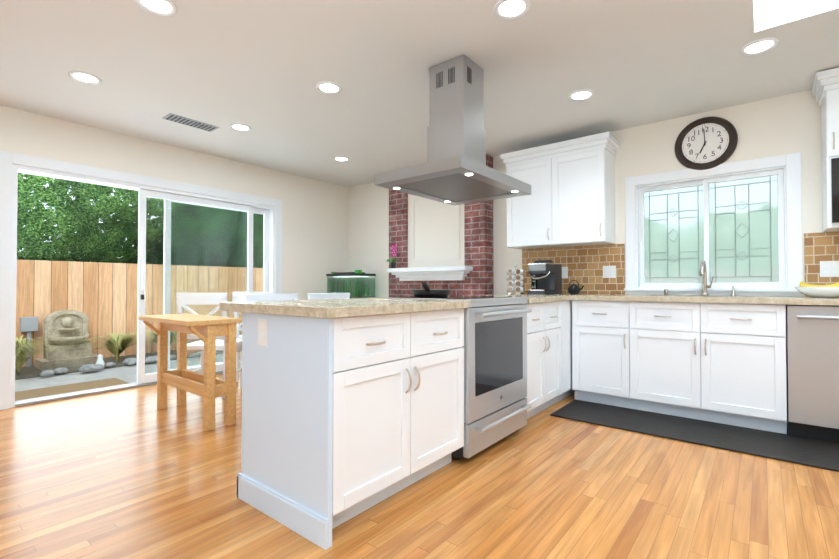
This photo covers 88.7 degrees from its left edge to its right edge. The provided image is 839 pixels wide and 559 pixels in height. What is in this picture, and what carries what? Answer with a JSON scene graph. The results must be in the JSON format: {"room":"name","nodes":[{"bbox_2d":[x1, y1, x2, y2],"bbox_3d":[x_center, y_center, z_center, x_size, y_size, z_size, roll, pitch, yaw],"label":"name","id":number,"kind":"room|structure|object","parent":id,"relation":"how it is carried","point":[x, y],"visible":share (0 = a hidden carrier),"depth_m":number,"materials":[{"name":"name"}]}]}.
{"room":"dining room and kitchen","nodes":[
{"label":"dining room and kitchen","id":0,"kind":"room"},
{"bbox_2d":[0,105,347,299],"bbox_3d":[-3.305,-0.178,3.689,0.150,2.460,7.300,-1,-1,39],"label":"wall","id":1,"kind":"structure","parent":0,"point":[314,232],"depth_m":4.98,"materials":[{"name":"white paint"}]},
{"bbox_2d":[0,150,282,409],"bbox_3d":[-2.636,0.019,4.508,0.166,2.090,2.620,-1,-1,39],"label":"sliding glass door","id":2,"kind":"structure","parent":1,"relation":"in","point":[270,209],"depth_m":4.28,"materials":[{"name":"white"}]},
{"bbox_2d":[0,372,838,558],"bbox_3d":[-0.673,1.071,1.558,6.900,0.100,7.300,-1,-1,39],"label":"floor","id":3,"kind":"structure","parent":0,"point":[133,473],"depth_m":2.01,"materials":[{"name":"brown wood"}]},
{"bbox_2d":[138,313,240,430],"bbox_3d":[-1.761,0.665,3.252,0.890,0.762,0.370,-1,-1,39],"label":"dining table","id":4,"kind":"object","parent":3,"relation":"on","point":[208,386],"visible":1,"depth_m":3.09,"materials":[{"name":"brown wood"}]},
{"bbox_2d":[176,293,241,398],"bbox_3d":[-1.919,0.588,3.989,0.436,0.938,0.493,0,-1,-1],"label":"dining chair","id":5,"kind":"object","parent":3,"relation":"on","point":[183,300],"visible":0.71,"depth_m":3.78,"materials":[{"name":"white wood"}]},
{"bbox_2d":[232,292,274,381],"bbox_3d":[-1.722,0.598,4.665,0.436,0.938,0.493,0,-1,-1],"label":"dining chair","id":6,"kind":"object","parent":3,"relation":"on","point":[237,296],"visible":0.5,"depth_m":4.45,"materials":[{"name":"white"}]},
{"bbox_2d":[244,293,297,301],"bbox_3d":[-0.926,0.574,3.051,0.493,0.938,0.436,-1,-1,39],"label":"dining chair","id":7,"kind":"object","parent":3,"relation":"on","point":[263,297],"visible":0.19,"depth_m":3.18,"materials":[{"name":"white wood"}]},
{"bbox_2d":[308,293,349,299],"bbox_3d":[-0.588,0.580,3.472,0.493,0.938,0.436,-1,-1,39],"label":"dining chair","id":8,"kind":"object","parent":3,"relation":"on","point":[313,296],"visible":0.21,"depth_m":3.61,"materials":[{"name":"white"}]},
{"bbox_2d":[237,308,463,549],"bbox_3d":[-0.293,0.593,2.197,0.683,0.875,0.969,-1,-1,39],"label":"base cabinet","id":9,"kind":"object","parent":3,"relation":"on","point":[344,419],"visible":0.96,"depth_m":1.86,"materials":[{"name":"white wood"}]},
{"bbox_2d":[387,154,493,296],"bbox_3d":[0.108,-0.157,5.083,1.530,2.458,0.547,-1,-1,39],"label":"brick fireplace","id":10,"kind":"object","parent":3,"relation":"on","point":[442,246],"visible":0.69,"depth_m":5.08,"materials":[{"name":"brick"},{"name":"white painted wood"}]},
{"bbox_2d":[387,244,400,267],"bbox_3d":[-0.363,-0.290,5.369,0.239,0.300,0.156,-1,-1,39],"label":"orchid plant","id":11,"kind":"object","parent":10,"relation":"on","point":[392,264],"visible":0.96,"depth_m":5.36,"materials":[{"name":"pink plant"}]},
{"bbox_2d":[384,295,531,459],"bbox_3d":[0.280,0.577,2.850,0.706,0.926,0.762,-1,-1,39],"label":"range","id":12,"kind":"object","parent":3,"relation":"on","point":[496,406],"visible":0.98,"depth_m":2.59,"materials":[{"name":"silver metal"}]},
{"bbox_2d":[411,282,449,296],"bbox_3d":[0.043,0.065,2.745,0.301,0.093,0.412,-1,-1,39],"label":"skillet","id":13,"kind":"object","parent":12,"relation":"on","point":[427,292],"visible":1,"depth_m":2.71,"materials":[{"name":"black metal"}]},
{"bbox_2d":[522,301,561,418],"bbox_3d":[0.702,0.611,3.443,0.624,0.876,0.689,-1,-1,39],"label":"base cabinet","id":14,"kind":"object","parent":3,"relation":"on","point":[549,354],"depth_m":3.25,"materials":[{"name":"white wood"}]},
{"bbox_2d":[219,293,574,318],"bbox_3d":[0.154,0.144,2.870,0.826,0.040,2.610,-1,-1,39],"label":"countertop","id":15,"kind":"structure","parent":14,"relation":"on","point":[333,308],"depth_m":1.99,"materials":[{"name":"stone"}]},
{"bbox_2d":[506,264,523,293],"bbox_3d":[0.942,-0.004,4.227,0.170,0.295,0.170,-1,-1,39],"label":"carousel","id":16,"kind":"object","parent":15,"relation":"on","point":[517,272],"visible":1,"depth_m":4.18,"materials":[{"name":"silver metal"}]},
{"bbox_2d":[527,260,561,294],"bbox_3d":[1.203,-0.022,4.191,0.280,0.330,0.270,1,-1,-39],"label":"coffee maker","id":17,"kind":"object","parent":15,"relation":"on","point":[546,277],"visible":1,"depth_m":4.14,"materials":[{"name":"grey"}]},
{"bbox_2d":[562,300,573,398],"bbox_3d":[0.968,0.616,3.774,0.624,0.876,0.279,-1,-1,39],"label":"base cabinet","id":18,"kind":"object","parent":3,"relation":"on","point":[567,390],"depth_m":3.63,"materials":[{"name":"white wood"}]},
{"bbox_2d":[571,300,654,409],"bbox_3d":[1.695,0.615,3.761,0.524,0.876,0.606,-1,-1,39],"label":"base cabinet","id":19,"kind":"object","parent":3,"relation":"on","point":[605,334],"depth_m":3.51,"materials":[{"name":"white wood"}]},
{"bbox_2d":[575,294,838,305],"bbox_3d":[2.368,0.249,3.190,3.877,0.240,0.662,-1,-1,39],"label":"countertop","id":20,"kind":"structure","parent":19,"relation":"on","point":[594,297],"depth_m":3.07,"materials":[{"name":"stone"}]},
{"bbox_2d":[568,280,583,293],"bbox_3d":[1.485,0.072,4.073,0.154,0.138,0.116,-1,-1,39],"label":"teapot","id":21,"kind":"object","parent":20,"relation":"on","point":[574,289],"visible":1,"depth_m":4.04,"materials":[{"name":"black metal"}]},
{"bbox_2d":[699,260,714,295],"bbox_3d":[2.299,-0.011,3.438,0.100,0.287,0.230,-1,-1,39],"label":"sink faucet","id":22,"kind":"object","parent":20,"relation":"on","point":[703,274],"visible":1,"depth_m":3.50,"materials":[{"name":"silver metal"}]},
{"bbox_2d":[731,286,735,295],"bbox_3d":[2.483,0.090,3.398,0.034,0.083,0.067,-1,-1,39],"label":"soap dispenser","id":23,"kind":"object","parent":20,"relation":"on","point":[733,292],"visible":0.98,"depth_m":3.40,"materials":[{"name":"silver metal"}]},
{"bbox_2d":[795,287,838,297],"bbox_3d":[2.757,0.087,2.924,0.312,0.075,0.312,-1,-1,39],"label":"fruit bowl","id":24,"kind":"object","parent":20,"relation":"on","point":[823,292],"visible":1,"depth_m":2.86,"materials":[{"name":"white ceramic"}]},
{"bbox_2d":[799,282,838,286],"bbox_3d":[2.743,0.049,2.936,0.217,0.083,0.173,-1,-1,39],"label":"bananas","id":25,"kind":"object","parent":24,"relation":"in","point":[802,284],"visible":0.54,"depth_m":2.93,"materials":[{"name":"yellow food"}]},
{"bbox_2d":[550,399,838,471],"bbox_3d":[2.260,1.030,2.642,2.780,0.012,0.560,-1,-1,39],"label":"floor mat","id":26,"kind":"object","parent":3,"relation":"on","point":[821,454],"visible":1,"depth_m":2.87,"materials":[{"name":"rubber"}]},
{"bbox_2d":[639,324,778,432],"bbox_3d":[2.199,0.728,3.355,0.883,0.640,0.606,-1,-1,39],"label":"base cabinet","id":27,"kind":"object","parent":3,"relation":"on","point":[724,363],"depth_m":3.07,"materials":[{"name":"white wood"}]},
{"bbox_2d":[786,305,838,442],"bbox_3d":[2.810,0.603,2.830,0.603,0.872,0.663,-1,-1,39],"label":"dishwasher","id":28,"kind":"object","parent":3,"relation":"on","point":[812,346],"visible":0.88,"depth_m":2.72,"materials":[{"name":"silver metal"}]},
{"bbox_3d":[-0.954,0.684,5.896,0.640,0.800,0.405,-1,-1,39],"label":"stand","id":29,"kind":"object","parent":3,"relation":"on","visible":0},
{"bbox_2d":[326,270,375,297],"bbox_3d":[-0.947,0.081,5.915,0.608,0.405,0.358,-1,-1,39],"label":"tank","id":30,"kind":"object","parent":29,"relation":"on","point":[359,274],"visible":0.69,"depth_m":5.81,"materials":[{"name":"green glass"}]},
{"bbox_2d":[0,0,838,187],"bbox_3d":[-0.673,-1.674,1.599,6.900,0.470,7.300,-1,-1,39],"label":"ceiling","id":31,"kind":"structure","parent":0,"point":[262,69],"depth_m":2.86,"materials":[{"name":"white paint"}]},
{"bbox_2d":[68,71,101,84],"bbox_3d":[-2.344,-1.414,3.012,0.189,0.008,0.189,-1,-1,33],"label":"recessed light","id":32,"kind":"object","parent":31,"relation":"in","point":[81,76],"depth_m":3.01,"materials":[{"name":"white"}]},
{"bbox_2d":[135,0,176,15],"bbox_3d":[-1.365,-1.426,2.227,0.189,0.008,0.189,0,-1,30],"label":"recessed light","id":33,"kind":"object","parent":31,"relation":"in","point":[157,7],"depth_m":2.24,"materials":[{"name":"white"}]},
{"bbox_2d":[162,113,218,131],"bbox_3d":[-2.044,-1.401,3.849,0.170,0.010,0.420,-1,-1,39],"label":"ceiling vent","id":34,"kind":"object","parent":31,"relation":"in","point":[189,122],"visible":1,"depth_m":3.83,"materials":[{"name":"silver metal"}]},
{"bbox_2d":[229,123,250,130],"bbox_3d":[-1.650,-1.400,3.956,0.189,0.008,0.189,0,-1,15],"label":"recessed light","id":35,"kind":"object","parent":31,"relation":"in","point":[235,126],"depth_m":3.95,"materials":[{"name":"white"}]},
{"bbox_2d":[316,82,341,93],"bbox_3d":[-0.668,-1.412,3.167,0.189,0.008,0.189,-1,-1,33],"label":"recessed light","id":36,"kind":"object","parent":31,"relation":"in","point":[324,87],"depth_m":3.16,"materials":[{"name":"white"}]},
{"bbox_2d":[333,156,349,161],"bbox_3d":[-0.898,-1.386,4.942,0.189,0.008,0.189,-1,-1,33],"label":"recessed light","id":37,"kind":"object","parent":31,"relation":"in","point":[339,158],"depth_m":4.93,"materials":[{"name":"white"}]},
{"bbox_2d":[374,54,530,204],"bbox_3d":[0.249,-1.008,2.882,0.660,0.820,0.900,-1,-1,39],"label":"hood canopy","id":38,"kind":"object","parent":31,"relation":"hanging from","point":[454,170],"visible":1,"depth_m":2.77,"materials":[{"name":"silver metal"}]},
{"bbox_2d":[494,0,529,19],"bbox_3d":[0.485,-1.425,2.256,0.189,0.008,0.189,-1,-1,33],"label":"recessed light","id":39,"kind":"object","parent":31,"relation":"in","point":[509,9],"depth_m":2.26,"materials":[{"name":"white"}]},
{"bbox_2d":[568,89,594,100],"bbox_3d":[1.239,-1.410,3.291,0.189,0.008,0.189,-1,-1,33],"label":"recessed light","id":40,"kind":"object","parent":31,"relation":"in","point":[580,95],"depth_m":3.29,"materials":[{"name":"white"}]},
{"bbox_2d":[740,37,778,55],"bbox_3d":[2.074,-1.420,2.622,0.189,0.008,0.189,-1,-1,33],"label":"recessed light","id":41,"kind":"object","parent":31,"relation":"in","point":[759,46],"depth_m":2.62,"materials":[{"name":"white"}]},
{"bbox_2d":[348,90,837,297],"bbox_3d":[1.623,-0.169,4.319,6.750,2.460,0.150,-1,-1,39],"label":"wall","id":42,"kind":"structure","parent":0,"point":[783,125],"depth_m":3.85,"materials":[{"name":"white paint"}]},
{"bbox_2d":[500,132,619,248],"bbox_3d":[1.355,-0.808,4.210,1.060,0.955,0.364,-1,-1,39],"label":"upper cabinet","id":43,"kind":"object","parent":42,"relation":"attached to","point":[569,201],"visible":1,"depth_m":4.03,"materials":[{"name":"white wood"}]},
{"bbox_2d":[522,231,838,296],"bbox_3d":[2.593,-0.105,3.429,3.816,0.472,0.017,-1,-1,39],"label":"tile backsplash","id":44,"kind":"structure","parent":42,"relation":"attached to","point":[596,269],"depth_m":4.08,"materials":[{"name":"tile"}]},
{"bbox_2d":[674,116,737,169],"bbox_3d":[2.388,-1.140,3.593,0.444,0.444,0.040,-1,-1,39],"label":"wall clock","id":45,"kind":"object","parent":42,"relation":"attached to","point":[703,143],"visible":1,"depth_m":3.58,"materials":[{"name":"brown"}]},
{"bbox_2d":[624,152,802,295],"bbox_3d":[2.426,-0.408,3.646,1.240,1.082,0.200,-1,-1,39],"label":"window","id":46,"kind":"structure","parent":42,"relation":"in","point":[789,223],"depth_m":3.57,"materials":[{"name":"white"}]},
{"bbox_2d":[812,68,838,231],"bbox_3d":[3.215,-0.880,2.718,1.050,1.055,0.364,-1,-1,39],"label":"upper cabinet","id":47,"kind":"object","parent":42,"relation":"attached to","point":[825,90],"visible":1,"depth_m":2.90,"materials":[{"name":"white painted wood"},{"name":"brushed metal"}]},
{"label":"outside","id":48,"kind":"structure","parent":0,"visible":0},
{"bbox_2d":[15,352,239,391],"bbox_3d":[-7.827,1.293,9.218,13.850,0.200,20.000,-1,-1,39],"label":"ground","id":49,"kind":"structure","parent":48,"point":[128,374],"depth_m":5.01,"materials":[{"name":"concrete"}]},
{"bbox_2d":[15,378,128,400],"bbox_3d":[-3.523,1.114,4.357,0.550,0.015,0.900,-1,-1,39],"label":"doormat","id":50,"kind":"object","parent":49,"relation":"on","point":[48,391],"visible":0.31,"depth_m":4.36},
{"bbox_2d":[15,350,239,379],"bbox_3d":[-3.986,1.133,6.138,0.800,0.030,12.000,-1,-1,39],"label":"garden bed","id":51,"kind":"object","parent":49,"relation":"on","point":[33,371],"visible":0.11,"depth_m":5.40,"materials":[{"name":"grey stone"}]},
{"bbox_2d":[20,317,37,366],"bbox_3d":[-4.963,0.792,5.453,0.100,0.629,0.160,-1,-1,39],"label":"outlet box","id":52,"kind":"object","parent":51,"relation":"on","point":[28,325],"visible":0.94,"depth_m":5.43,"materials":[{"name":"grey"}]},
{"bbox_2d":[35,310,97,369],"bbox_3d":[-4.545,0.754,5.567,0.430,0.709,0.600,-1,-1,39],"label":"fountain","id":53,"kind":"object","parent":51,"relation":"on","point":[60,325],"visible":1,"depth_m":5.51,"materials":[{"name":"stone"}]},
{"bbox_2d":[15,331,217,373],"bbox_3d":[-4.036,0.896,5.740,1.166,0.431,3.823,-1,-1,39],"label":"grass tufts","id":54,"kind":"object","parent":51,"relation":"on","point":[118,346],"visible":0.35,"depth_m":5.57,"materials":[{"name":"green plant"}]},
{"bbox_2d":[40,352,200,375],"bbox_3d":[-3.981,1.022,5.396,0.356,0.170,2.668,-1,-1,39],"label":"rocks","id":55,"kind":"object","parent":51,"relation":"on","point":[99,364],"visible":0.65,"depth_m":5.36,"materials":[{"name":"white stone"}]},
{"bbox_2d":[16,260,262,366],"bbox_3d":[-4.321,0.457,6.417,0.060,1.390,16.000,-1,-1,39],"label":"fence","id":56,"kind":"object","parent":49,"relation":"on","point":[103,297],"visible":0.41,"depth_m":6.16,"materials":[{"name":"brown wood"}]},
{"bbox_2d":[17,173,262,267],"bbox_3d":[-7.405,-2.237,7.942,7.357,6.821,13.715,-1,-1,39],"label":"trees","id":57,"kind":"object","parent":49,"relation":"on","point":[64,220],"visible":0.1,"depth_m":6.34,"materials":[{"name":"green plant"}]},
{"bbox_2d":[644,176,778,282],"bbox_3d":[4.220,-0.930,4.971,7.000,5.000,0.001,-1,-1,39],"label":"window glass","id":58,"kind":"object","parent":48,"point":[711,231],"depth_m":5.36,"materials":[{"name":"clear glass"}]}
]}

